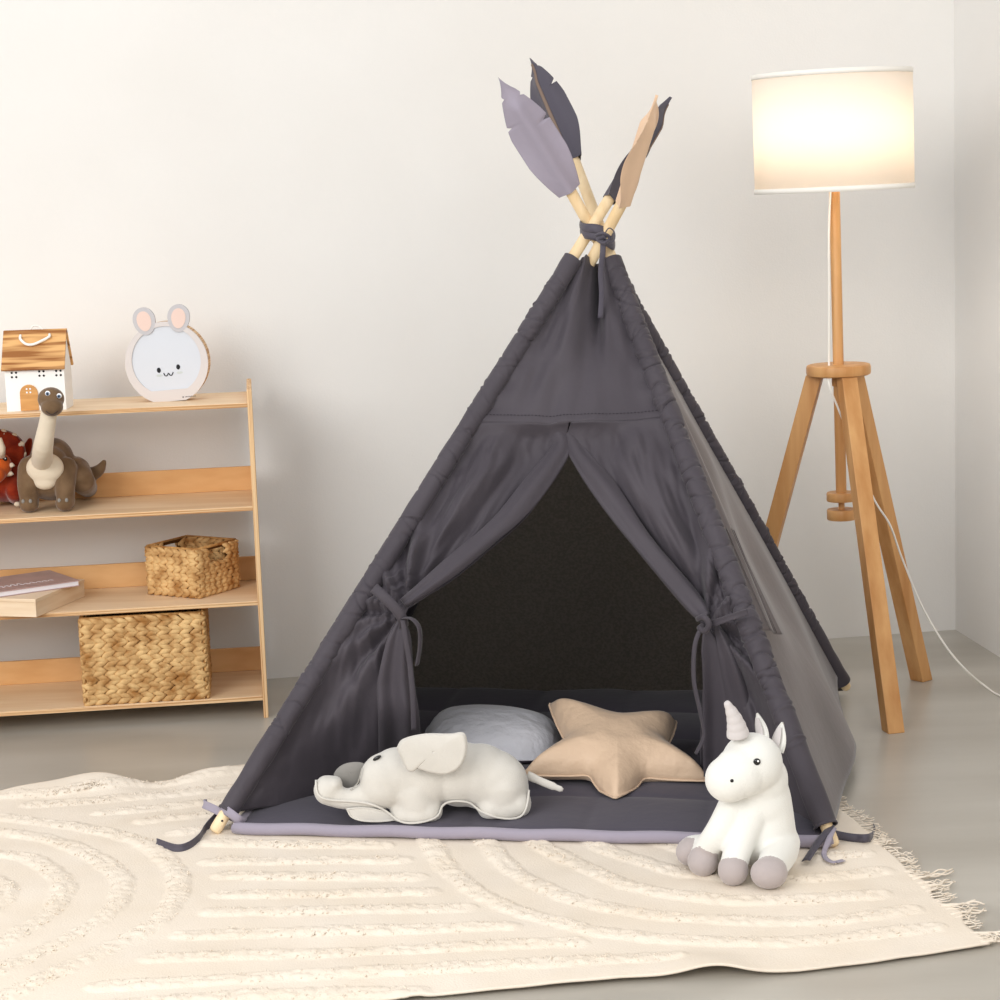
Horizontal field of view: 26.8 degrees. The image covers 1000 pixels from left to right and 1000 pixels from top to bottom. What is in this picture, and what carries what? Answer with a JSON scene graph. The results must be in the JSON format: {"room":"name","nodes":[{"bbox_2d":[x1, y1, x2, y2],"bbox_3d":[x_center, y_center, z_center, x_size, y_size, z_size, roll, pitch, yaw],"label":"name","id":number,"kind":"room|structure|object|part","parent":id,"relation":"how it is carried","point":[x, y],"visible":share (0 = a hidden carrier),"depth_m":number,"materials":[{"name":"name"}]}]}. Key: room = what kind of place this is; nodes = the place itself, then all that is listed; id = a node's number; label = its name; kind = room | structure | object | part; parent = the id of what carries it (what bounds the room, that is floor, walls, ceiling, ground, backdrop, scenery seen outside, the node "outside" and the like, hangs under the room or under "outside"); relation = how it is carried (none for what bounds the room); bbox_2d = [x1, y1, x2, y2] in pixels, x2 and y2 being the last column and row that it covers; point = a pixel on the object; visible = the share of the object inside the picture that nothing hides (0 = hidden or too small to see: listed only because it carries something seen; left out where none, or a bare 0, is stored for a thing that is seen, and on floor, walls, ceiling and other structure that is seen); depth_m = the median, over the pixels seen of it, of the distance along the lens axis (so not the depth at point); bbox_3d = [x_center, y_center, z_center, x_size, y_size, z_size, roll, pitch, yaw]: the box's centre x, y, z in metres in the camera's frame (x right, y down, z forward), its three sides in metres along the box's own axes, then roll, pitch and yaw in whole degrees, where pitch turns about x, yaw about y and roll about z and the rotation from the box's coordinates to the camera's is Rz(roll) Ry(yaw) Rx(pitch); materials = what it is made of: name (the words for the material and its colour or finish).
{"room":"children's room","nodes":[
{"label":"children's room","id":0,"kind":"room"},
{"bbox_2d":[0,0,955,678],"bbox_3d":[-1.296,-0.967,5.313,5.300,3.020,0.100,-3,9,-9],"label":"wall","id":1,"kind":"structure","parent":0,"point":[338,197],"depth_m":5.50,"materials":[{"name":"white paint"}]},
{"bbox_2d":[0,630,999,999],"bbox_3d":[-0.367,0.949,2.720,7.200,0.100,8.100,-2,9,0],"label":"floor","id":2,"kind":"structure","parent":0,"point":[933,786],"depth_m":4.67,"materials":[{"name":"concrete"}]},
{"bbox_2d":[0,379,268,717],"bbox_3d":[-1.114,0.140,5.203,1.032,0.812,0.305,-3,9,-6],"label":"bookshelf","id":3,"kind":"object","parent":2,"relation":"on","point":[52,685],"visible":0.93,"depth_m":5.25,"materials":[{"name":"brown wood"}]},
{"bbox_2d":[0,429,31,505],"bbox_3d":[-1.256,-0.081,5.224,0.167,0.193,0.202,-2,9,0],"label":"plush triceratops","id":4,"kind":"object","parent":3,"relation":"on","point":[13,449],"visible":0.73,"depth_m":5.20,"materials":[{"name":"red fabric"}]},
{"bbox_2d":[1,325,73,411],"bbox_3d":[-1.117,-0.322,5.075,0.154,0.202,0.134,-2,9,0],"label":"house","id":5,"kind":"object","parent":3,"relation":"on","point":[33,361],"visible":1,"depth_m":5.03,"materials":[{"name":"white paint"}]},
{"bbox_3d":[-1.129,-0.245,5.034,0.043,0.062,0.003,-2,9,-2],"label":"door","id":6,"kind":"part","parent":5,"relation":"part of","materials":[{"name":"brown wood"}]},
{"bbox_3d":[-1.118,-0.360,5.036,0.152,0.093,0.069,-2,9,0],"label":"roof panel","id":7,"kind":"part","parent":5,"relation":"part of","materials":[{"name":"brown wood"}]},
{"bbox_3d":[-1.117,-0.385,5.040,0.077,0.028,0.030,-2,9,0],"label":"rope handle","id":8,"kind":"part","parent":5,"relation":"part of","materials":[{"name":"white fabric"}]},
{"bbox_3d":[-1.120,-0.369,5.100,0.152,0.093,0.069,-2,9,0],"label":"roof panel","id":9,"kind":"part","parent":5,"relation":"part of","materials":[{"name":"brown wood"}]},
{"bbox_2d":[0,579,84,616],"bbox_3d":[-1.190,0.238,5.170,0.242,0.044,0.255,0,9,16],"label":"wooden box","id":10,"kind":"object","parent":3,"relation":"on","point":[35,604],"visible":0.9,"depth_m":5.05,"materials":[{"name":"brown wood"}]},
{"bbox_2d":[0,570,79,596],"bbox_3d":[-1.199,0.209,5.161,0.275,0.016,0.190,-8,10,-34],"label":"picture book","id":11,"kind":"object","parent":10,"relation":"on","point":[25,583],"visible":1,"depth_m":5.15,"materials":[{"name":"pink paper"}]},
{"bbox_3d":[-1.191,0.220,5.167,0.242,0.008,0.255,0,9,16],"label":"box lid","id":12,"kind":"part","parent":10,"relation":"part of","materials":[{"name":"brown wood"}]},
{"bbox_2d":[17,387,105,512],"bbox_3d":[-1.079,-0.132,5.110,0.202,0.318,0.463,-2,9,0],"label":"dinosaur","id":13,"kind":"object","parent":3,"relation":"on","point":[52,471],"visible":1,"depth_m":5.09,"materials":[{"name":"brown fabric"}]},
{"bbox_3d":[-1.128,0.200,5.353,1.008,0.061,0.011,-3,9,-6],"label":"rail","id":14,"kind":"part","parent":3,"relation":"part of","materials":[{"name":"brown wood"}]},
{"bbox_3d":[-1.119,0.435,5.389,1.008,0.061,0.011,-3,9,-6],"label":"rail","id":15,"kind":"part","parent":3,"relation":"part of","materials":[{"name":"brown wood"}]},
{"bbox_2d":[78,608,211,705],"bbox_3d":[-0.882,0.370,5.244,0.311,0.222,0.262,-3,9,-7],"label":"basket","id":16,"kind":"object","parent":3,"relation":"on","point":[150,656],"visible":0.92,"depth_m":5.12,"materials":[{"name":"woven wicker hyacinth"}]},
{"bbox_3d":[-1.136,-0.031,5.318,1.008,0.061,0.011,-3,9,-6],"label":"rail","id":17,"kind":"part","parent":3,"relation":"part of","materials":[{"name":"brown wood"}]},
{"bbox_2d":[125,304,210,401],"bbox_3d":[-0.818,-0.363,5.169,0.203,0.238,0.063,-2,9,0],"label":"night light","id":18,"kind":"object","parent":3,"relation":"on","point":[169,360],"visible":1,"depth_m":5.15,"materials":[{"name":"white plastic"}]},
{"bbox_3d":[-0.818,-0.347,5.148,0.171,0.160,0.004,-2,9,-1],"label":"panel","id":19,"kind":"part","parent":18,"relation":"part of","materials":[{"name":"white plastic"}]},
{"bbox_2d":[144,535,240,598],"bbox_3d":[-0.772,0.167,5.278,0.178,0.127,0.176,3,10,31],"label":"basket","id":20,"kind":"object","parent":3,"relation":"on","point":[199,567],"visible":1,"depth_m":5.22,"materials":[{"name":"wicker"}]},
{"bbox_3d":[-0.608,0.114,5.260,0.012,0.812,0.305,-3,9,-6],"label":"panel","id":21,"kind":"part","parent":3,"relation":"part of","materials":[{"name":"brown wood"}]},
{"bbox_2d":[0,764,999,999],"bbox_3d":[-0.269,0.683,3.995,2.137,0.035,1.425,-3,9,-8],"label":"rug","id":22,"kind":"object","parent":2,"relation":"on","point":[92,907],"visible":0.65,"depth_m":3.71,"materials":[{"name":"beige fabric"}]},
{"bbox_2d":[202,687,844,862],"bbox_3d":[0.162,0.551,4.631,1.294,0.057,1.250,0,9,14],"label":"play mat","id":23,"kind":"object","parent":22,"relation":"on","point":[654,812],"visible":0.29,"depth_m":4.20,"materials":[{"name":"grey fabric"}]},
{"bbox_2d":[314,732,562,823],"bbox_3d":[-0.123,0.538,4.165,0.496,0.189,0.154,-2,9,0],"label":"plush toy","id":24,"kind":"object","parent":23,"relation":"on","point":[414,779],"visible":1,"depth_m":4.14,"materials":[{"name":"off-white plush fabric"},{"name":"grey felt"}]},
{"bbox_2d":[424,704,561,762],"bbox_3d":[-0.016,0.506,4.628,0.305,0.098,0.227,-2,9,0],"label":"pillow","id":25,"kind":"object","parent":23,"relation":"on","point":[524,734],"visible":0.6,"depth_m":4.57,"materials":[{"name":"grey fabric"}]},
{"bbox_2d":[525,698,704,798],"bbox_3d":[0.255,0.513,4.402,0.381,0.136,0.338,0,9,15],"label":"cushion","id":26,"kind":"object","parent":23,"relation":"on","point":[617,752],"visible":0.98,"depth_m":4.35,"materials":[{"name":"beige fabric"}]},
{"bbox_2d":[676,700,799,888],"bbox_3d":[0.436,0.522,3.818,0.225,0.337,0.208,-2,9,0],"label":"plush unicorn","id":27,"kind":"object","parent":22,"relation":"on","point":[752,822],"visible":1,"depth_m":3.79,"materials":[{"name":"white fabric"}]},
{"bbox_2d":[156,58,874,861],"bbox_3d":[0.099,-0.179,4.540,1.396,1.571,1.370,0,9,10],"label":"tent","id":28,"kind":"object","parent":2,"relation":"on","point":[583,523],"visible":0.96,"depth_m":4.42,"materials":[{"name":"grey fabric"}]},
{"bbox_2d":[240,422,568,811],"bbox_3d":[-0.215,0.232,4.357,0.787,0.751,0.137,-5,9,-21],"label":"curtain","id":29,"kind":"object","parent":28,"relation":"hanging from","point":[355,700],"depth_m":4.33,"materials":[{"name":"grey fabric"}]},
{"bbox_3d":[0.143,-0.348,4.502,0.418,0.347,0.260,-2,9,0],"label":"panel","id":30,"kind":"part","parent":28,"relation":"part of","materials":[{"name":"grey fabric"}]},
{"bbox_3d":[0.188,-0.014,4.951,1.228,1.104,0.584,0,9,10],"label":"panel","id":31,"kind":"part","parent":28,"relation":"part of","materials":[{"name":"grey fabric"}]},
{"bbox_2d":[568,417,810,820],"bbox_3d":[0.438,0.223,4.266,0.156,0.751,0.697,-9,11,-40],"label":"curtain","id":32,"kind":"object","parent":28,"relation":"hanging from","point":[649,475],"depth_m":4.29,"materials":[{"name":"grey fabric"}]},
{"bbox_3d":[0.535,0.030,4.510,0.567,1.068,1.192,-2,9,0],"label":"panel","id":33,"kind":"part","parent":28,"relation":"part of","materials":[{"name":"grey fabric"}]},
{"bbox_2d":[751,66,999,733],"bbox_3d":[0.891,-0.252,4.984,0.631,1.516,0.518,-5,9,-18],"label":"floor lamp","id":34,"kind":"object","parent":2,"relation":"on","point":[834,131],"visible":0.99,"depth_m":4.86,"materials":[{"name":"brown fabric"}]},
{"bbox_3d":[0.662,0.094,5.127,0.263,0.802,0.041,1,9,19],"label":"leg","id":35,"kind":"part","parent":34,"relation":"part of","materials":[{"name":"brown wood"}]},
{"bbox_3d":[0.775,-0.995,4.908,0.374,0.017,0.374,-2,9,0],"label":"shade trim","id":36,"kind":"part","parent":34,"relation":"part of","materials":[{"name":"white fabric"}]},
{"bbox_3d":[0.781,-0.864,4.927,0.375,0.280,0.372,-2,9,0],"label":"lamp shade","id":37,"kind":"part","parent":34,"relation":"part of","materials":[{"name":"white fabric"}]},
{"bbox_3d":[0.787,-0.734,4.947,0.374,0.017,0.374,-2,9,0],"label":"shade trim","id":38,"kind":"part","parent":34,"relation":"part of","materials":[{"name":"white fabric"}]},
{"bbox_3d":[0.823,0.014,5.060,0.015,0.030,0.015,-2,9,0],"label":"counterweight stem","id":39,"kind":"part","parent":34,"relation":"part of","materials":[{"name":"brown wood"}]},
{"bbox_3d":[0.863,0.121,4.905,0.041,0.802,0.289,-4,9,-13],"label":"leg","id":40,"kind":"part","parent":34,"relation":"part of","materials":[{"name":"brown wood"}]},
{"bbox_3d":[0.958,0.075,5.184,0.292,0.802,0.041,-9,11,-39],"label":"leg","id":41,"kind":"part","parent":34,"relation":"part of","materials":[{"name":"brown wood"}]},
{"bbox_3d":[1.027,-0.128,4.992,0.500,1.258,0.270,-2,9,0],"label":"power cord","id":42,"kind":"part","parent":34,"relation":"part of","materials":[{"name":"white plastic"}]},
{"bbox_2d":[954,0,999,656],"bbox_3d":[1.648,-0.643,2.478,0.100,3.020,6.500,-3,9,-6],"label":"wall","id":43,"kind":"structure","parent":0,"point":[976,22],"depth_m":5.57,"materials":[{"name":"white paint"}]}
]}

